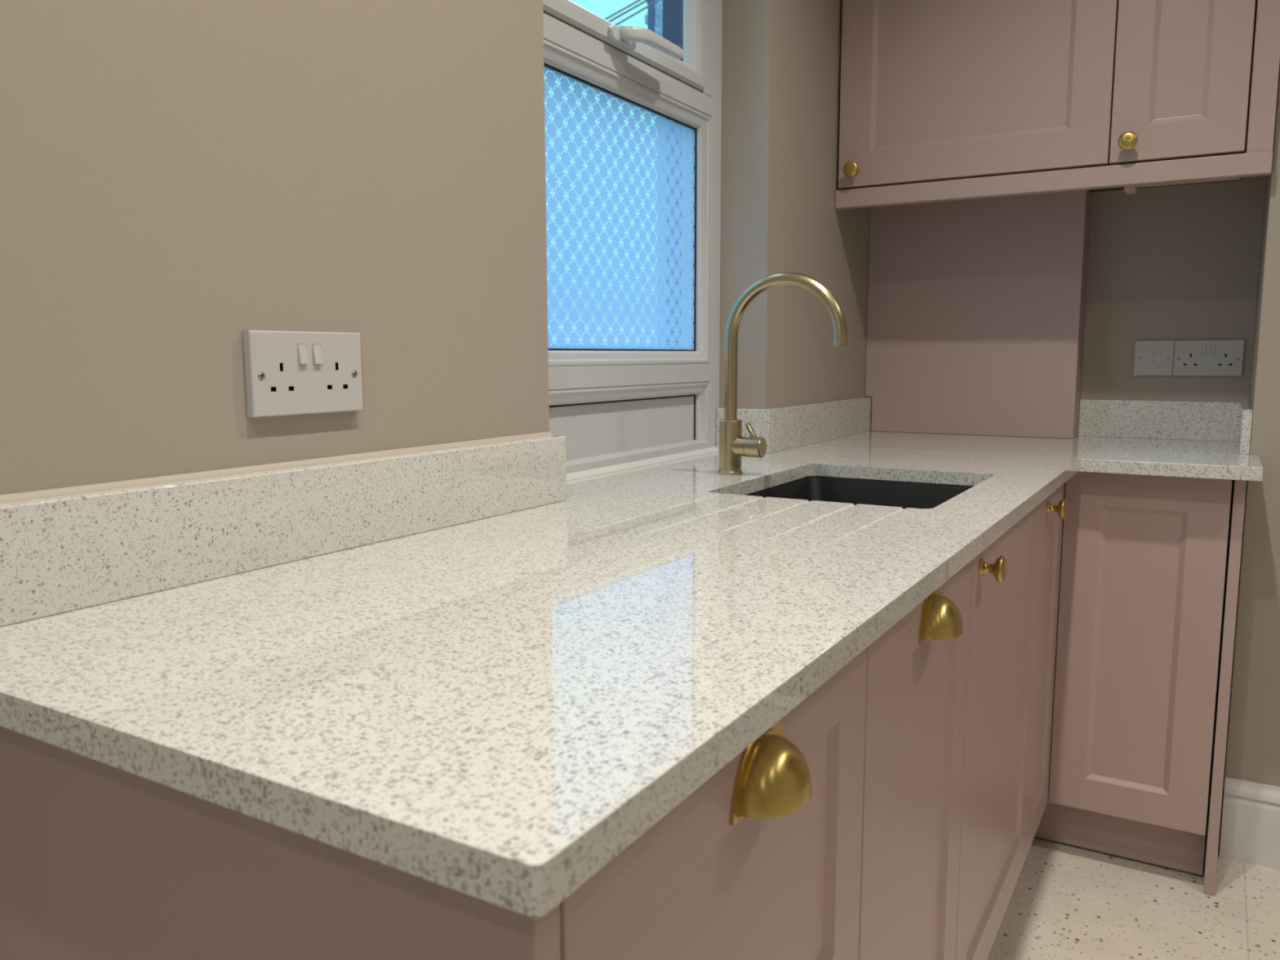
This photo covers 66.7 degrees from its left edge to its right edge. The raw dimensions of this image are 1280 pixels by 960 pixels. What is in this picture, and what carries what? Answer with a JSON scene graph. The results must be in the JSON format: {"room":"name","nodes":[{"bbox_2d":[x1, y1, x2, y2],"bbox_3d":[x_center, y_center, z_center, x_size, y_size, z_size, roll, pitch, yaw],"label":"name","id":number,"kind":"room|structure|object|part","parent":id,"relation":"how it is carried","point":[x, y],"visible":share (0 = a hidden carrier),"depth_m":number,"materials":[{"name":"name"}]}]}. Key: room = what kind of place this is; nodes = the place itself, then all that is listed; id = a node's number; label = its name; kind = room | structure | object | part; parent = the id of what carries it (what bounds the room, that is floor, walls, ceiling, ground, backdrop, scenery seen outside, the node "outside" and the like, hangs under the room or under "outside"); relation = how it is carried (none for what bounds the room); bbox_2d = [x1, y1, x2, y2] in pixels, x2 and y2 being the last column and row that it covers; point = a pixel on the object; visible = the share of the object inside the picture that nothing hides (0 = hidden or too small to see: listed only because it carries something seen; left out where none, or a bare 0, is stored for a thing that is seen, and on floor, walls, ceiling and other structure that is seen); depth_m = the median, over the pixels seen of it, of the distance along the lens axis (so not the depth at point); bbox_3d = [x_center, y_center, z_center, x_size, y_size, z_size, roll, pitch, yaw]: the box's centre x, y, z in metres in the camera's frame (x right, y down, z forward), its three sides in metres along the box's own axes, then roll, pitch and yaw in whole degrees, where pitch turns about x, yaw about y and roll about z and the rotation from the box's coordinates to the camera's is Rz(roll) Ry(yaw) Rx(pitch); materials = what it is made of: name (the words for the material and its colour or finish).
{"room":"kitchen","nodes":[
{"label":"kitchen","id":0,"kind":"room"},
{"bbox_2d":[0,0,871,494],"bbox_3d":[-0.583,-0.224,0.887,0.245,2.420,4.959,4,8,30],"label":"wall","id":1,"kind":"structure","parent":0,"point":[179,179],"depth_m":1.04,"materials":[{"name":"beige paint"}]},
{"bbox_2d":[242,330,363,417],"bbox_3d":[-0.353,-0.114,1.035,0.014,0.086,0.146,4,8,30],"label":"double socket","id":2,"kind":"object","parent":1,"relation":"attached to","point":[286,373],"visible":1,"depth_m":1.02,"materials":[{"name":"grey plastic"}]},
{"bbox_2d":[297,343,308,364],"bbox_3d":[-0.354,-0.132,1.021,0.004,0.022,0.011,4,8,30],"label":"switch","id":3,"kind":"object","parent":2,"relation":"attached to","point":[302,348],"depth_m":1.02,"materials":[{"name":"grey plastic"}]},
{"bbox_2d":[311,343,322,364],"bbox_3d":[-0.344,-0.134,1.038,0.004,0.022,0.011,4,8,30],"label":"switch","id":4,"kind":"object","parent":2,"relation":"attached to","point":[317,348],"depth_m":1.04,"materials":[{"name":"grey plastic"}]},
{"bbox_2d":[542,0,722,480],"bbox_3d":[-0.032,-0.627,1.762,0.127,1.262,0.794,4,8,30],"label":"window","id":5,"kind":"structure","parent":1,"relation":"in","point":[615,409],"depth_m":1.85,"materials":[{"name":"grey plastic"}]},
{"bbox_3d":[-0.049,-0.471,1.793,0.004,0.477,0.658,4,8,30],"label":"frosted pane","id":6,"kind":"part","parent":5,"relation":"part of","materials":[{"name":"blue glass"}]},
{"bbox_3d":[-0.059,-0.095,1.848,0.031,0.127,0.662,4,8,30],"label":"infill panel","id":7,"kind":"part","parent":5,"relation":"part of","materials":[{"name":"grey plastic"}]},
{"bbox_3d":[-0.031,-0.777,1.707,0.011,0.025,0.080,4,8,30],"label":"handle","id":8,"kind":"part","parent":5,"relation":"part of","materials":[{"name":"grey plastic"}]},
{"bbox_3d":[-0.034,-0.985,1.717,0.030,0.438,0.610,4,8,30],"label":"opening sash","id":9,"kind":"part","parent":5,"relation":"part of","materials":[{"name":"grey plastic"}]},
{"bbox_3d":[0.028,-0.785,1.744,0.036,0.023,0.172,6,10,42],"label":"handle lever","id":10,"kind":"part","parent":5,"relation":"part of","materials":[{"name":"grey plastic"}]},
{"bbox_3d":[-0.067,-0.987,1.736,0.048,0.438,0.610,4,8,30],"label":"trim","id":11,"kind":"part","parent":5,"relation":"part of","materials":[{"name":"blue"}]},
{"bbox_2d":[838,0,1123,191],"bbox_3d":[0.837,-1.075,2.347,0.601,0.718,0.429,4,8,30],"label":"upper cabinet","id":12,"kind":"object","parent":1,"relation":"attached to","point":[931,91],"visible":0.98,"depth_m":2.21,"materials":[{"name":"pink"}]},
{"bbox_3d":[0.513,-0.750,2.351,0.038,0.038,0.033,4,8,30],"label":"knob","id":13,"kind":"part","parent":12,"relation":"part of","materials":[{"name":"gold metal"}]},
{"bbox_2d":[835,151,1273,209],"bbox_3d":[0.894,-0.665,2.206,0.907,0.050,0.090,4,8,30],"label":"pelmet","id":14,"kind":"object","parent":12,"relation":"attached to","point":[1131,176],"visible":1,"depth_m":2.13,"materials":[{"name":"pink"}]},
{"bbox_2d":[986,758,1279,959],"bbox_3d":[0.723,1.111,0.164,2.900,0.050,4.759,4,8,30],"label":"floor","id":15,"kind":"structure","parent":0,"point":[1067,901],"depth_m":1.93,"materials":[{"name":"stone"}]},
{"bbox_2d":[0,725,560,959],"bbox_3d":[-0.291,0.588,0.667,0.576,0.864,0.022,4,8,30],"label":"end panel","id":16,"kind":"object","parent":15,"relation":"on","point":[99,860],"visible":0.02,"depth_m":0.60,"materials":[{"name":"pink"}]},
{"bbox_2d":[560,648,866,959],"bbox_3d":[-0.134,0.502,0.864,0.583,0.734,0.488,4,8,30],"label":"base cabinet","id":17,"kind":"object","parent":15,"relation":"on","point":[762,860],"visible":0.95,"depth_m":0.68,"materials":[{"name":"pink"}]},
{"bbox_3d":[0.102,0.200,0.684,0.035,0.056,0.101,4,8,30],"label":"cup handle","id":18,"kind":"part","parent":17,"relation":"part of","materials":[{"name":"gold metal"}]},
{"bbox_2d":[857,560,972,959],"bbox_3d":[0.105,0.451,1.263,0.583,0.734,0.443,4,8,30],"label":"base cabinet","id":19,"kind":"object","parent":15,"relation":"on","point":[917,669],"visible":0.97,"depth_m":1.10,"materials":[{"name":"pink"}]},
{"bbox_3d":[0.345,0.147,1.092,0.035,0.056,0.101,4,8,30],"label":"cup handle","id":20,"kind":"part","parent":19,"relation":"part of","materials":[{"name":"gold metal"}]},
{"bbox_2d":[955,501,1043,959],"bbox_3d":[0.372,0.392,1.713,0.581,0.734,0.606,4,8,30],"label":"base cabinet","id":21,"kind":"object","parent":15,"relation":"on","point":[1006,575],"visible":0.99,"depth_m":1.56,"materials":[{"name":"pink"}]},
{"bbox_2d":[0,445,1080,917],"bbox_3d":[0.117,0.048,1.373,0.721,0.023,1.842,4,8,30],"label":"countertop","id":22,"kind":"structure","parent":21,"relation":"on","point":[495,709],"depth_m":0.68,"materials":[{"name":"stone"}]},
{"bbox_2d":[0,431,566,626],"bbox_3d":[-0.338,0.026,1.063,0.030,0.100,0.855,4,8,30],"label":"quartz upstand","id":23,"kind":"object","parent":22,"relation":"on","point":[65,549],"visible":1,"depth_m":0.95,"materials":[{"name":"stone"}]},
{"bbox_2d":[715,408,773,453],"bbox_3d":[0.228,-0.109,2.129,0.127,0.095,0.018,4,8,30],"label":"quartz upstand","id":24,"kind":"object","parent":22,"relation":"on","point":[760,420],"visible":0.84,"depth_m":2.10,"materials":[{"name":"stone"}]},
{"bbox_2d":[717,272,847,475],"bbox_3d":[0.243,-0.179,1.675,0.234,0.350,0.044,4,8,30],"label":"mixer tap","id":25,"kind":"object","parent":22,"relation":"on","point":[732,446],"visible":1,"depth_m":1.70,"materials":[{"name":"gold metal"}]},
{"bbox_3d":[0.196,-0.086,1.715,0.022,0.031,0.009,4,8,30],"label":"lever","id":26,"kind":"part","parent":25,"relation":"part of","materials":[{"name":"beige metal"}]},
{"bbox_3d":[0.203,-0.058,1.714,0.029,0.037,0.037,4,8,30],"label":"control knob","id":27,"kind":"part","parent":25,"relation":"part of","materials":[{"name":"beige metal"}]},
{"bbox_3d":[0.247,-0.226,1.666,0.222,0.254,0.022,4,8,30],"label":"spout","id":28,"kind":"part","parent":25,"relation":"part of","materials":[{"name":"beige metal"}]},
{"bbox_2d":[768,396,871,452],"bbox_3d":[0.456,-0.145,2.405,0.018,0.095,0.692,4,8,30],"label":"quartz upstand","id":29,"kind":"object","parent":22,"relation":"on","point":[797,425],"visible":0.9,"depth_m":2.34,"materials":[{"name":"stone"}]},
{"bbox_2d":[744,475,973,509],"bbox_3d":[0.367,0.131,1.633,0.391,0.208,0.501,4,8,30],"label":"undermount sink","id":30,"kind":"object","parent":22,"relation":"in","point":[904,495],"visible":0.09,"depth_m":1.83,"materials":[{"name":"black metal"}]},
{"bbox_3d":[0.479,0.120,1.319,0.033,0.038,0.038,4,8,30],"label":"knob","id":31,"kind":"part","parent":21,"relation":"part of","materials":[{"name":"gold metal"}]},
{"bbox_2d":[1025,483,1066,858],"bbox_3d":[0.600,0.343,2.094,0.581,0.734,0.284,4,8,30],"label":"base cabinet","id":32,"kind":"object","parent":15,"relation":"on","point":[1055,507],"visible":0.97,"depth_m":1.99,"materials":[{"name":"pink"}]},
{"bbox_3d":[0.786,0.054,1.834,0.033,0.038,0.038,4,8,30],"label":"knob","id":33,"kind":"part","parent":32,"relation":"part of","materials":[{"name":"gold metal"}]},
{"bbox_2d":[1034,471,1232,875],"bbox_3d":[1.141,0.379,2.263,0.350,0.852,0.547,4,8,30],"label":"base cabinet","id":34,"kind":"object","parent":15,"relation":"on","point":[1144,557],"depth_m":2.02,"materials":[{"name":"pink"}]},
{"bbox_2d":[805,429,1262,481],"bbox_3d":[0.925,-0.073,2.316,0.924,0.027,0.616,4,8,30],"label":"countertop","id":35,"kind":"structure","parent":34,"relation":"on","point":[1212,460],"depth_m":2.17,"materials":[{"name":"stone"}]},
{"bbox_2d":[865,189,1092,438],"bbox_3d":[0.885,-0.432,2.586,0.537,0.616,0.115,4,8,30],"label":"panel","id":36,"kind":"object","parent":35,"relation":"on","point":[976,308],"visible":0.86,"depth_m":2.52,"materials":[{"name":"pink paint"}]},
{"bbox_2d":[1078,399,1239,441],"bbox_3d":[1.301,-0.150,2.432,0.370,0.095,0.018,4,8,30],"label":"quartz upstand","id":37,"kind":"object","parent":35,"relation":"on","point":[1132,419],"visible":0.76,"depth_m":2.42,"materials":[{"name":"stone"}]},
{"bbox_2d":[1236,402,1253,454],"bbox_3d":[1.361,-0.119,2.189,0.018,0.094,0.341,4,8,30],"label":"quartz upstand","id":38,"kind":"object","parent":35,"relation":"on","point":[1245,419],"visible":1,"depth_m":2.05,"materials":[{"name":"stone"}]},
{"bbox_3d":[1.042,0.767,2.142,0.350,0.114,0.018,4,8,30],"label":"plinth","id":39,"kind":"part","parent":34,"relation":"part of","materials":[{"name":"pink wood"}]},
{"bbox_2d":[1203,480,1246,896],"bbox_3d":[1.307,0.392,2.176,0.020,0.861,0.567,4,8,30],"label":"end panel","id":40,"kind":"object","parent":15,"relation":"on","point":[1238,487],"visible":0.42,"depth_m":1.94,"materials":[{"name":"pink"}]},
{"bbox_2d":[1049,0,1266,758],"bbox_3d":[2.068,-0.383,2.072,3.100,2.420,0.200,4,8,30],"label":"wall","id":41,"kind":"structure","parent":0,"point":[1175,262],"depth_m":2.40,"materials":[{"name":"beige paint"}]},
{"bbox_2d":[1133,340,1174,375],"bbox_3d":[1.283,-0.304,2.427,0.086,0.086,0.011,4,8,30],"label":"switch","id":42,"kind":"object","parent":41,"relation":"attached to","point":[1152,357],"visible":1,"depth_m":2.42,"materials":[{"name":"grey plastic"}]},
{"bbox_2d":[1153,352,1161,363],"bbox_3d":[1.289,-0.303,2.419,0.016,0.026,0.003,4,8,30],"label":"switch","id":43,"kind":"object","parent":42,"relation":"attached to","point":[1157,356],"depth_m":2.42,"materials":[{"name":"grey plastic"}]},
{"bbox_2d":[1109,0,1279,188],"bbox_3d":[1.225,-1.044,2.120,0.296,0.722,0.429,4,8,30],"label":"upper cabinet","id":44,"kind":"object","parent":41,"relation":"attached to","point":[1182,70],"depth_m":2.00,"materials":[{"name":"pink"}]},
{"bbox_3d":[1.029,-0.713,2.048,0.038,0.038,0.033,4,8,30],"label":"knob","id":45,"kind":"part","parent":44,"relation":"part of","materials":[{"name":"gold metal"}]},
{"bbox_3d":[1.249,-1.018,1.915,0.045,0.722,0.020,4,8,30],"label":"filler strip","id":46,"kind":"part","parent":44,"relation":"part of","materials":[{"name":"pink wood"}]},
{"bbox_2d":[1173,339,1244,376],"bbox_3d":[1.383,-0.297,2.367,0.146,0.086,0.012,4,8,30],"label":"double socket","id":47,"kind":"object","parent":41,"relation":"attached to","point":[1224,357],"visible":1,"depth_m":2.36,"materials":[{"name":"grey plastic"}]},
{"bbox_2d":[1200,345,1207,354],"bbox_3d":[1.373,-0.317,2.366,0.011,0.022,0.004,4,8,30],"label":"switch","id":48,"kind":"object","parent":47,"relation":"attached to","point":[1203,348],"depth_m":2.37,"materials":[{"name":"grey plastic"}]},
{"bbox_2d":[1210,345,1216,354],"bbox_3d":[1.390,-0.315,2.356,0.011,0.022,0.004,4,8,30],"label":"switch","id":49,"kind":"object","parent":47,"relation":"attached to","point":[1213,348],"depth_m":2.36,"materials":[{"name":"grey plastic"}]},
{"bbox_2d":[1218,63,1279,852],"bbox_3d":[2.230,-0.330,1.654,1.991,2.420,0.359,4,8,30],"label":"wall","id":50,"kind":"structure","parent":0,"point":[1252,753],"depth_m":2.06,"materials":[{"name":"beige paint"}]},
{"bbox_2d":[1219,777,1279,870],"bbox_3d":[2.137,0.803,1.635,1.990,0.178,0.018,4,8,30],"label":"baseboard","id":51,"kind":"structure","parent":50,"relation":"attached to","point":[1250,833],"depth_m":2.10,"materials":[{"name":"white paint"}]},
{"label":"outside","id":52,"kind":"structure","parent":0,"visible":0},
{"bbox_3d":[-7.700,-2.176,28.102,39.754,0.100,80.000,4,8,30],"label":"ground","id":53,"kind":"structure","parent":52,"visible":0},
{"bbox_2d":[547,316,657,349],"bbox_3d":[-12.762,-4.150,30.866,8.000,3.138,50.000,4,8,30],"label":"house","id":54,"kind":"structure","parent":53,"relation":"on","point":[620,330],"depth_m":44.73,"materials":[{"name":"blue"}]},
{"bbox_2d":[644,0,666,349],"bbox_3d":[3.844,-4.926,16.160,5.650,8.338,6.020,4,8,30],"label":"house","id":55,"kind":"structure","parent":53,"relation":"on","point":[654,17],"depth_m":14.57,"materials":[{"name":"blue"}]},
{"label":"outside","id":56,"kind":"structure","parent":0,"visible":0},
{"bbox_2d":[604,0,640,19],"bbox_3d":[-0.334,-5.243,10.965,0.022,5.066,8.957,4,8,30],"label":"overhead cable","id":57,"kind":"object","parent":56,"point":[637,1],"visible":0.16,"depth_m":11.15,"materials":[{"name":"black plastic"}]},
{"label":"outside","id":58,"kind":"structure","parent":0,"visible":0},
{"bbox_2d":[608,0,648,22],"bbox_3d":[-0.334,-5.194,10.972,0.022,5.066,8.957,4,8,30],"label":"overhead cable","id":59,"kind":"object","parent":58,"point":[645,1],"visible":0.16,"depth_m":11.27,"materials":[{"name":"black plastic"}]},
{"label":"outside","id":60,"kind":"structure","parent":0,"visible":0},
{"bbox_2d":[615,0,660,25],"bbox_3d":[-0.334,-5.118,10.981,0.022,5.066,8.957,4,8,30],"label":"overhead cable","id":61,"kind":"object","parent":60,"point":[656,1],"visible":0.2,"depth_m":11.43,"materials":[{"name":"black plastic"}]}
]}

